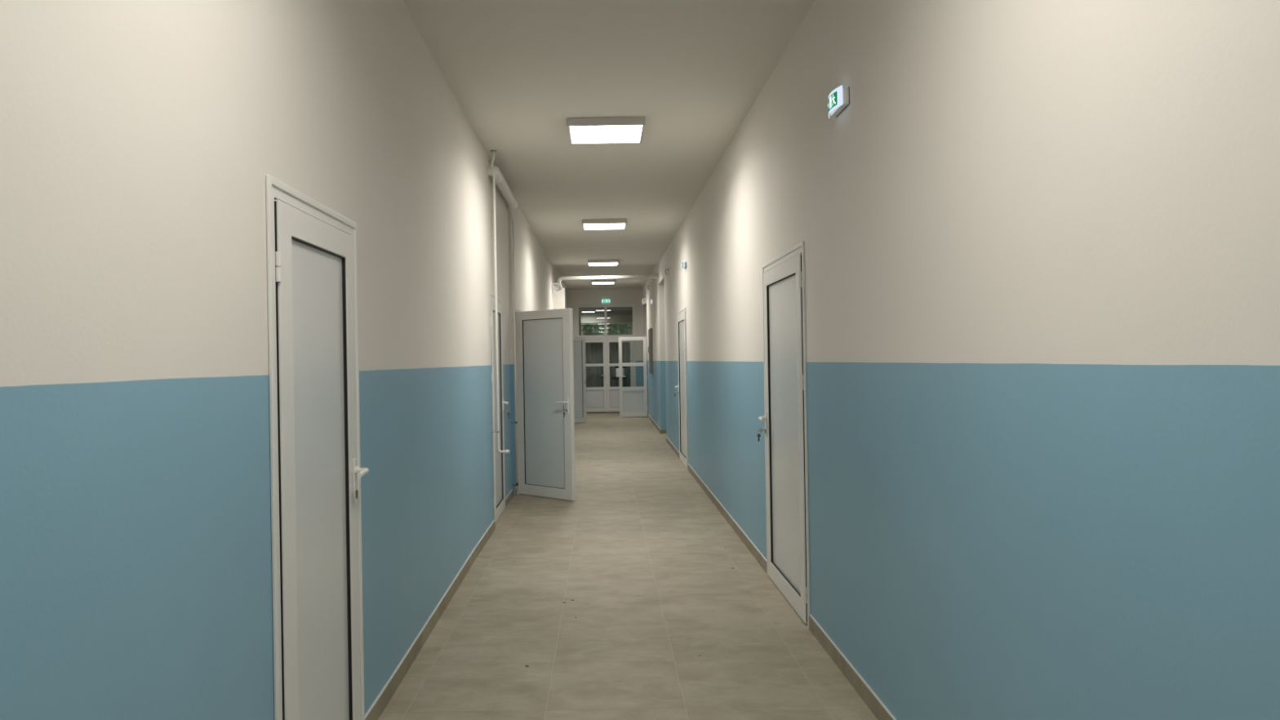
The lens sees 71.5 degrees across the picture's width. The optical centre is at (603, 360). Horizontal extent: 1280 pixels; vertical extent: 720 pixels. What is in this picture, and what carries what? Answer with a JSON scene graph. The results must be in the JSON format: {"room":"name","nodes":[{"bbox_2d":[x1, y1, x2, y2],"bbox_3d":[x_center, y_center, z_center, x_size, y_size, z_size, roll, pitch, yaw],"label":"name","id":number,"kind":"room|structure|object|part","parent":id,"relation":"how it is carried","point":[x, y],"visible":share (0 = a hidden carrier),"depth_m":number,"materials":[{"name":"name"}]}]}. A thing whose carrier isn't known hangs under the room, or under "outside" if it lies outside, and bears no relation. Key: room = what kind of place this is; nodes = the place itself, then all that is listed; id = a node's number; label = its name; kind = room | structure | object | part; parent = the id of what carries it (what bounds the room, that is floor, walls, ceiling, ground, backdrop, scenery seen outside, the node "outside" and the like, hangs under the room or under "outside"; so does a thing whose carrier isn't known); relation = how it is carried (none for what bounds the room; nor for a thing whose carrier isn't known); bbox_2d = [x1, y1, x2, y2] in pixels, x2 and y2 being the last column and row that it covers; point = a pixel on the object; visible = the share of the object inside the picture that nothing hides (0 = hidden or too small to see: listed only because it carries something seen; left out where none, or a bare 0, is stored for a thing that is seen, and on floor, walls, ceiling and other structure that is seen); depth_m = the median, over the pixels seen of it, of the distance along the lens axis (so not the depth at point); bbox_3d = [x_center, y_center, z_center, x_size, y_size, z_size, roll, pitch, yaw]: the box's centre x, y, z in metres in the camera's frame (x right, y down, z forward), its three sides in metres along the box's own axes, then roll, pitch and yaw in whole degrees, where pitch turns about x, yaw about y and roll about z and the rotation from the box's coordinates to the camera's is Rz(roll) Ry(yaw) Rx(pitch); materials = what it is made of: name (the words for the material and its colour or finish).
{"room":"school corridor","nodes":[
{"label":"school corridor","id":0,"kind":"room"},
{"bbox_2d":[0,0,567,719],"bbox_3d":[-1.112,-0.357,9.650,0.243,3.750,31.300,-1,0,0],"label":"wall","id":1,"kind":"structure","parent":0,"point":[140,140],"depth_m":2.18,"materials":[{"name":"paint"}]},
{"bbox_2d":[266,174,368,719],"bbox_3d":[-0.989,0.485,3.075,0.178,2.062,0.930,-1,0,0],"label":"door","id":2,"kind":"structure","parent":1,"relation":"in","point":[316,471],"depth_m":3.00,"materials":[{"name":"white plastic"}]},
{"bbox_3d":[-0.987,0.502,3.075,0.022,1.780,0.584,-1,0,0],"label":"panel","id":3,"kind":"part","parent":2,"relation":"part of","materials":[{"name":"white plastic"}]},
{"bbox_3d":[-0.958,0.465,3.426,0.008,0.170,0.032,-1,0,0],"label":"handle plate","id":4,"kind":"part","parent":2,"relation":"part of","materials":[{"name":"white metal"}]},
{"bbox_3d":[-0.931,0.425,3.377,0.062,0.031,0.128,-1,0,0],"label":"lever","id":5,"kind":"part","parent":2,"relation":"part of","materials":[{"name":"white metal"}]},
{"bbox_2d":[364,488,513,719],"bbox_3d":[-0.983,1.474,1.965,0.065,0.083,15.930,-1,0,0],"label":"baseboard","id":6,"kind":"structure","parent":1,"relation":"attached to","point":[375,710],"depth_m":4.72,"materials":[{"name":"tile"}]},
{"bbox_2d":[490,292,508,522],"bbox_3d":[-1.042,0.444,8.615,0.178,2.145,0.970,-1,0,0],"label":"door","id":7,"kind":"structure","parent":1,"relation":"in","point":[499,478],"depth_m":8.67,"materials":[{"name":"white plastic"}]},
{"bbox_3d":[-1.078,0.455,8.615,0.106,2.124,0.928,-1,0,0],"label":"frame","id":8,"kind":"part","parent":7,"relation":"part of","materials":[{"name":"white plastic"}]},
{"bbox_3d":[-1.041,0.461,8.615,0.022,1.863,0.624,-1,0,0],"label":"panel","id":9,"kind":"part","parent":7,"relation":"part of","materials":[{"name":"white plastic"}]},
{"bbox_2d":[489,150,509,453],"bbox_3d":[-0.933,-0.513,7.820,0.173,2.668,0.059,-1,0,0],"label":"drain pipe","id":10,"kind":"object","parent":1,"relation":"attached to","point":[506,451],"visible":1,"depth_m":7.81,"materials":[{"name":"white"}]},
{"bbox_2d":[487,163,517,209],"bbox_3d":[-0.995,-1.753,8.880,0.126,0.189,1.896,-1,0,0],"label":"pipe","id":11,"kind":"object","parent":1,"relation":"attached to","point":[512,203],"visible":0.88,"depth_m":8.62,"materials":[{"name":"white"}]},
{"bbox_2d":[510,210,518,485],"bbox_3d":[-0.997,-0.133,9.786,0.074,3.039,0.055,-1,0,0],"label":"riser pipe","id":12,"kind":"object","parent":1,"relation":"attached to","point":[511,211],"visible":1,"depth_m":9.79,"materials":[{"name":"white"}]},
{"bbox_2d":[515,306,575,500],"bbox_3d":[-0.868,0.451,10.150,0.520,2.125,1.673,-1,0,-26],"label":"door","id":13,"kind":"structure","parent":1,"relation":"in","point":[544,369],"depth_m":9.76,"materials":[{"name":"white plastic"}]},
{"bbox_3d":[-1.042,0.465,10.495,0.106,2.104,0.948,-1,0,0],"label":"frame","id":14,"kind":"part","parent":13,"relation":"part of","materials":[{"name":"white plastic"}]},
{"bbox_3d":[-0.644,0.465,9.786,0.644,1.843,0.022,-1,0,43],"label":"panel","id":15,"kind":"part","parent":13,"relation":"part of","materials":[{"name":"white plastic"}]},
{"bbox_3d":[-0.440,0.447,9.517,0.128,0.031,0.062,-1,0,43],"label":"lever","id":16,"kind":"part","parent":13,"relation":"part of","materials":[{"name":"white metal"}]},
{"bbox_3d":[-0.386,0.486,9.504,0.032,0.170,0.008,-1,0,43],"label":"handle plate","id":17,"kind":"part","parent":13,"relation":"part of","materials":[{"name":"white metal"}]},
{"bbox_2d":[551,282,562,293],"bbox_3d":[-0.910,-1.439,17.718,0.220,0.206,0.166,-1,0,0],"label":"wall lamp","id":18,"kind":"object","parent":1,"relation":"attached to","point":[556,287],"visible":1,"depth_m":17.67,"materials":[{"name":"white plastic"}]},
{"bbox_2d":[552,288,564,309],"bbox_3d":[-0.882,0.022,18.160,0.235,2.985,0.280,-1,0,0],"label":"pier","id":19,"kind":"object","parent":1,"relation":"attached to","point":[558,297],"visible":0.2,"depth_m":18.02,"materials":[{"name":"paint"}]},
{"bbox_2d":[573,337,586,422],"bbox_3d":[-0.749,0.442,21.425,0.677,2.140,0.950,-1,0,0],"label":"door","id":20,"kind":"structure","parent":1,"relation":"in","point":[579,343],"depth_m":21.48,"materials":[{"name":"white plastic"}]},
{"bbox_3d":[-0.715,0.459,21.336,0.022,1.858,0.604,-1,0,42],"label":"panel","id":21,"kind":"part","parent":20,"relation":"part of","materials":[{"name":"white plastic"}]},
{"bbox_2d":[585,342,604,386],"bbox_3d":[-0.343,0.425,25.849,0.744,2.121,0.142,-1,0,0],"label":"window pane","id":22,"kind":"object","parent":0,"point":[593,351],"visible":0.35,"depth_m":25.85,"materials":[{"name":"clear glass"}]},
{"bbox_2d":[567,288,643,386],"bbox_3d":[0.768,-0.412,25.450,4.250,3.800,0.300,-1,0,0],"label":"wall","id":23,"kind":"structure","parent":0,"point":[629,295],"depth_m":25.30,"materials":[{"name":"paint"}]},
{"bbox_2d":[601,299,609,302],"bbox_3d":[0.078,-1.688,25.269,0.230,0.087,0.060,-1,0,0],"label":"exit sign","id":24,"kind":"object","parent":23,"relation":"attached to","point":[602,300],"visible":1,"depth_m":25.25,"materials":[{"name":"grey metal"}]},
{"bbox_2d":[576,304,635,412],"bbox_3d":[0.089,-0.043,25.368,1.668,3.084,0.164,-1,0,0],"label":"door","id":25,"kind":"structure","parent":23,"relation":"in","point":[606,398],"depth_m":25.36,"materials":[{"name":"white plastic"}]},
{"bbox_3d":[-0.277,1.102,25.374,0.592,0.503,0.020,-1,0,0],"label":"panel","id":26,"kind":"part","parent":25,"relation":"part of","materials":[{"name":"white plastic"}]},
{"bbox_3d":[0.492,1.090,25.374,0.592,0.503,0.020,-1,0,0],"label":"panel","id":27,"kind":"part","parent":25,"relation":"part of","materials":[{"name":"white plastic"}]},
{"bbox_2d":[612,365,626,378],"bbox_3d":[0.461,0.348,25.343,0.410,0.370,0.003,-1,0,0],"label":"paper notice","id":28,"kind":"object","parent":25,"relation":"attached to","point":[616,367],"visible":0.62,"depth_m":25.34,"materials":[{"name":"white"}]},
{"bbox_2d":[609,338,630,386],"bbox_3d":[0.555,0.411,25.849,0.702,2.121,0.143,-1,0,0],"label":"door","id":29,"kind":"structure","parent":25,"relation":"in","point":[614,346],"depth_m":25.84,"materials":[{"name":"clear glass"}]},
{"bbox_2d":[578,306,632,311],"bbox_3d":[0.022,-1.776,28.200,3.600,0.150,5.200,-1,0,0],"label":"ceiling","id":30,"kind":"structure","parent":0,"point":[608,308],"depth_m":29.43,"materials":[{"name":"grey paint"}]},
{"bbox_2d":[582,310,594,312],"bbox_3d":[-0.506,-1.661,30.000,0.434,0.060,0.271,-1,0,0],"label":"ceiling light","id":31,"kind":"object","parent":30,"relation":"attached to","point":[583,311],"visible":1,"depth_m":29.86,"materials":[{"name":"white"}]},
{"bbox_2d":[580,310,632,386],"bbox_3d":[0.048,-0.101,30.700,3.600,3.200,0.200,-1,0,0],"label":"wall","id":32,"kind":"structure","parent":0,"point":[597,317],"depth_m":30.60,"materials":[{"name":"grey paint"}]},
{"bbox_2d":[581,322,632,334],"bbox_3d":[0.034,-1.021,30.695,2.498,0.558,0.070,-1,0,0],"label":"window","id":33,"kind":"structure","parent":32,"relation":"in","point":[597,322],"depth_m":30.66,"materials":[{"name":"white glass"}]},
{"bbox_2d":[401,0,815,289],"bbox_3d":[0.018,-2.002,9.670,3.300,0.498,31.340,-1,0,0],"label":"ceiling","id":34,"kind":"structure","parent":0,"point":[516,70],"depth_m":6.14,"materials":[{"name":"paint"}]},
{"bbox_2d":[591,279,614,284],"bbox_3d":[-0.002,-2.004,22.700,0.603,0.060,0.603,-1,0,0],"label":"ceiling light","id":35,"kind":"object","parent":34,"relation":"attached to","point":[593,282],"visible":0.98,"depth_m":22.40,"materials":[{"name":"white plastic"}]},
{"bbox_2d":[591,281,613,284],"bbox_3d":[-0.002,-1.980,22.700,0.557,0.008,0.557,-1,0,0],"label":"diffuser","id":36,"kind":"object","parent":35,"relation":"attached to","point":[593,282],"depth_m":22.63,"materials":[{"name":"white plastic"}]},
{"bbox_2d":[587,259,618,266],"bbox_3d":[0.000,-1.908,17.350,0.603,0.060,0.603,-1,0,0],"label":"ceiling light","id":37,"kind":"object","parent":34,"relation":"attached to","point":[590,262],"visible":1,"depth_m":17.05,"materials":[{"name":"white plastic"}]},
{"bbox_2d":[588,262,617,266],"bbox_3d":[0.000,-1.884,17.350,0.557,0.008,0.557,-1,0,0],"label":"diffuser","id":38,"kind":"object","parent":37,"relation":"attached to","point":[589,264],"depth_m":17.36,"materials":[{"name":"white plastic"}]},
{"bbox_2d":[582,218,626,230],"bbox_3d":[0.015,-1.867,12.200,0.603,0.060,0.603,-1,0,0],"label":"ceiling light","id":39,"kind":"object","parent":34,"relation":"attached to","point":[597,224],"visible":1,"depth_m":11.98,"materials":[{"name":"white plastic"}]},
{"bbox_2d":[583,223,625,229],"bbox_3d":[0.015,-1.843,12.200,0.557,0.008,0.557,-1,0,0],"label":"diffuser","id":40,"kind":"object","parent":39,"relation":"attached to","point":[586,226],"depth_m":12.20,"materials":[{"name":"white plastic"}]},
{"bbox_2d":[566,116,645,144],"bbox_3d":[0.021,-1.826,7.070,0.603,0.060,0.603,-1,0,0],"label":"ceiling light","id":41,"kind":"object","parent":34,"relation":"attached to","point":[618,130],"visible":1,"depth_m":6.93,"materials":[{"name":"white plastic"}]},
{"bbox_2d":[569,124,642,143],"bbox_3d":[0.021,-1.802,7.070,0.557,0.008,0.557,-1,0,0],"label":"diffuser","id":42,"kind":"object","parent":41,"relation":"attached to","point":[579,134],"depth_m":7.06,"materials":[{"name":"white plastic"}]},
{"bbox_2d":[377,411,877,719],"bbox_3d":[0.125,1.573,12.400,7.000,0.150,37.200,-1,0,0],"label":"floor","id":43,"kind":"structure","parent":0,"point":[646,559],"depth_m":5.13,"materials":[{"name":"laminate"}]},
{"bbox_2d":[578,309,581,335],"bbox_3d":[-0.747,-0.088,29.250,0.060,3.199,0.100,-1,0,0],"label":"post","id":44,"kind":"object","parent":43,"relation":"on","point":[580,316],"visible":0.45,"depth_m":29.20,"materials":[{"name":"white plastic"}]},
{"bbox_2d":[642,0,1279,719],"bbox_3d":[1.244,-0.395,9.650,0.240,3.750,31.300,-1,0,0],"label":"wall","id":45,"kind":"structure","parent":0,"point":[1041,238],"depth_m":2.38,"materials":[{"name":"paint"}]},
{"bbox_2d":[557,275,658,284],"bbox_3d":[0.096,-1.587,17.991,2.044,0.273,0.206,-1,0,0],"label":"pipe","id":46,"kind":"object","parent":45,"relation":"attached to","point":[615,277],"visible":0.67,"depth_m":17.90,"materials":[{"name":"white"}]},
{"bbox_2d":[618,336,648,417],"bbox_3d":[0.779,0.428,23.095,0.732,2.080,0.174,-1,0,0],"label":"door","id":47,"kind":"structure","parent":45,"relation":"in","point":[633,400],"depth_m":23.07,"materials":[{"name":"white plastic"}]},
{"bbox_3d":[0.784,1.078,23.094,0.550,0.578,0.020,-1,0,0],"label":"panel","id":48,"kind":"part","parent":47,"relation":"part of","materials":[{"name":"white plastic"}]},
{"bbox_2d":[641,298,646,303],"bbox_3d":[1.077,-1.543,23.188,0.153,0.150,0.099,-1,0,0],"label":"wall lamp","id":49,"kind":"object","parent":45,"relation":"attached to","point":[643,300],"visible":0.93,"depth_m":23.16,"materials":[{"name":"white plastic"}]},
{"bbox_2d":[648,328,653,373],"bbox_3d":[1.113,-0.223,20.950,0.066,1.050,0.840,-1,0,0],"label":"upper cabinet","id":50,"kind":"object","parent":45,"relation":"attached to","point":[650,331],"visible":1,"depth_m":20.53,"materials":[{"name":"grey metal"}]},
{"bbox_3d":[1.093,-0.223,20.950,0.005,1.000,0.790,-1,0,0],"label":"cabinet door","id":51,"kind":"part","parent":50,"relation":"part of","materials":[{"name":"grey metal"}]},
{"bbox_2d":[675,306,688,469],"bbox_3d":[1.153,0.379,12.700,0.178,2.205,1.300,-1,0,0],"label":"door","id":52,"kind":"structure","parent":45,"relation":"in","point":[682,319],"depth_m":12.70,"materials":[{"name":"white plastic"}]},
{"bbox_3d":[1.152,0.396,12.700,0.022,1.923,0.954,-1,0,0],"label":"panel","id":53,"kind":"part","parent":52,"relation":"part of","materials":[{"name":"white plastic"}]},
{"bbox_2d":[681,261,686,269],"bbox_3d":[1.083,-1.279,11.950,0.060,0.087,0.230,-1,0,0],"label":"exit sign","id":54,"kind":"object","parent":45,"relation":"attached to","point":[683,264],"visible":1,"depth_m":11.85,"materials":[{"name":"white plastic"}]},
{"bbox_2d":[647,413,896,719],"bbox_3d":[1.147,1.440,8.660,0.012,0.083,29.320,-1,0,0],"label":"baseboard","id":55,"kind":"structure","parent":45,"relation":"attached to","point":[874,704],"depth_m":4.49,"materials":[{"name":"tile"}]},
{"bbox_2d":[758,240,810,628],"bbox_3d":[1.141,0.411,5.530,0.178,2.142,1.250,-1,0,0],"label":"door","id":56,"kind":"structure","parent":45,"relation":"in","point":[784,305],"depth_m":5.44,"materials":[{"name":"white plastic"}]},
{"bbox_2d":[756,428,764,441],"bbox_3d":[1.074,0.507,6.041,0.054,0.087,0.003,-1,0,0],"label":"key","id":57,"kind":"object","parent":56,"relation":"hanging from","point":[758,435],"visible":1,"depth_m":6.04,"materials":[{"name":"silver metal"}]},
{"bbox_3d":[1.083,0.393,5.992,0.062,0.031,0.128,-1,0,0],"label":"lever","id":58,"kind":"part","parent":56,"relation":"part of","materials":[{"name":"white metal"}]},
{"bbox_3d":[1.110,0.432,6.041,0.008,0.170,0.032,-1,0,0],"label":"handle plate","id":59,"kind":"part","parent":56,"relation":"part of","materials":[{"name":"white metal"}]},
{"bbox_3d":[1.140,0.428,5.530,0.022,1.860,0.904,-1,0,0],"label":"panel","id":60,"kind":"part","parent":56,"relation":"part of","materials":[{"name":"white plastic"}]},
{"bbox_2d":[827,84,849,118],"bbox_3d":[1.071,-1.184,4.075,0.060,0.087,0.230,-1,0,0],"label":"exit sign","id":61,"kind":"object","parent":45,"relation":"attached to","point":[838,100],"visible":1,"depth_m":4.00,"materials":[{"name":"white plastic"}]},
{"bbox_3d":[1.047,-1.182,4.075,0.011,0.061,0.156,-1,0,0],"label":"green panel","id":62,"kind":"part","parent":61,"relation":"part of","materials":[{"name":"green plastic"}]},
{"bbox_3d":[1.099,-1.184,4.075,0.003,0.078,0.219,-1,0,0],"label":"plate","id":63,"kind":"part","parent":61,"relation":"part of","materials":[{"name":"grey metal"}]},
{"bbox_3d":[2.453,-0.149,17.100,2.130,3.220,2.440,-1,0,0],"label":"wall","id":64,"kind":"structure","parent":0,"visible":0},
{"bbox_2d":[661,429,666,433],"bbox_3d":[2.296,1.423,17.963,2.254,0.080,0.011,-1,0,0],"label":"baseboard","id":65,"kind":"structure","parent":64,"relation":"attached to","point":[663,431],"depth_m":17.96,"materials":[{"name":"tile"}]},
{"label":"outside","id":66,"kind":"structure","parent":0,"visible":0},
{"bbox_3d":[0.027,1.675,45.400,28.000,0.250,29.200,-1,0,0],"label":"ground","id":67,"kind":"structure","parent":66,"visible":0},
{"bbox_2d":[578,324,589,335],"bbox_3d":[-2.302,-0.879,36.572,3.527,4.940,3.494,-1,0,0],"label":"tree","id":68,"kind":"object","parent":67,"relation":"on","point":[584,325],"visible":0.02,"depth_m":36.47,"materials":[{"name":"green plant"}]},
{"bbox_2d":[578,324,628,335],"bbox_3d":[-0.612,-1.338,41.019,4.212,5.803,4.240,-1,0,0],"label":"tree","id":69,"kind":"object","parent":67,"relation":"on","point":[590,331],"visible":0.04,"depth_m":40.34,"materials":[{"name":"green plant"}]},
{"bbox_2d":[597,323,631,335],"bbox_3d":[1.252,-0.648,35.224,2.984,4.366,3.026,-1,0,0],"label":"tree","id":70,"kind":"object","parent":67,"relation":"on","point":[624,329],"visible":0.14,"depth_m":34.75,"materials":[{"name":"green plant"}]}
]}

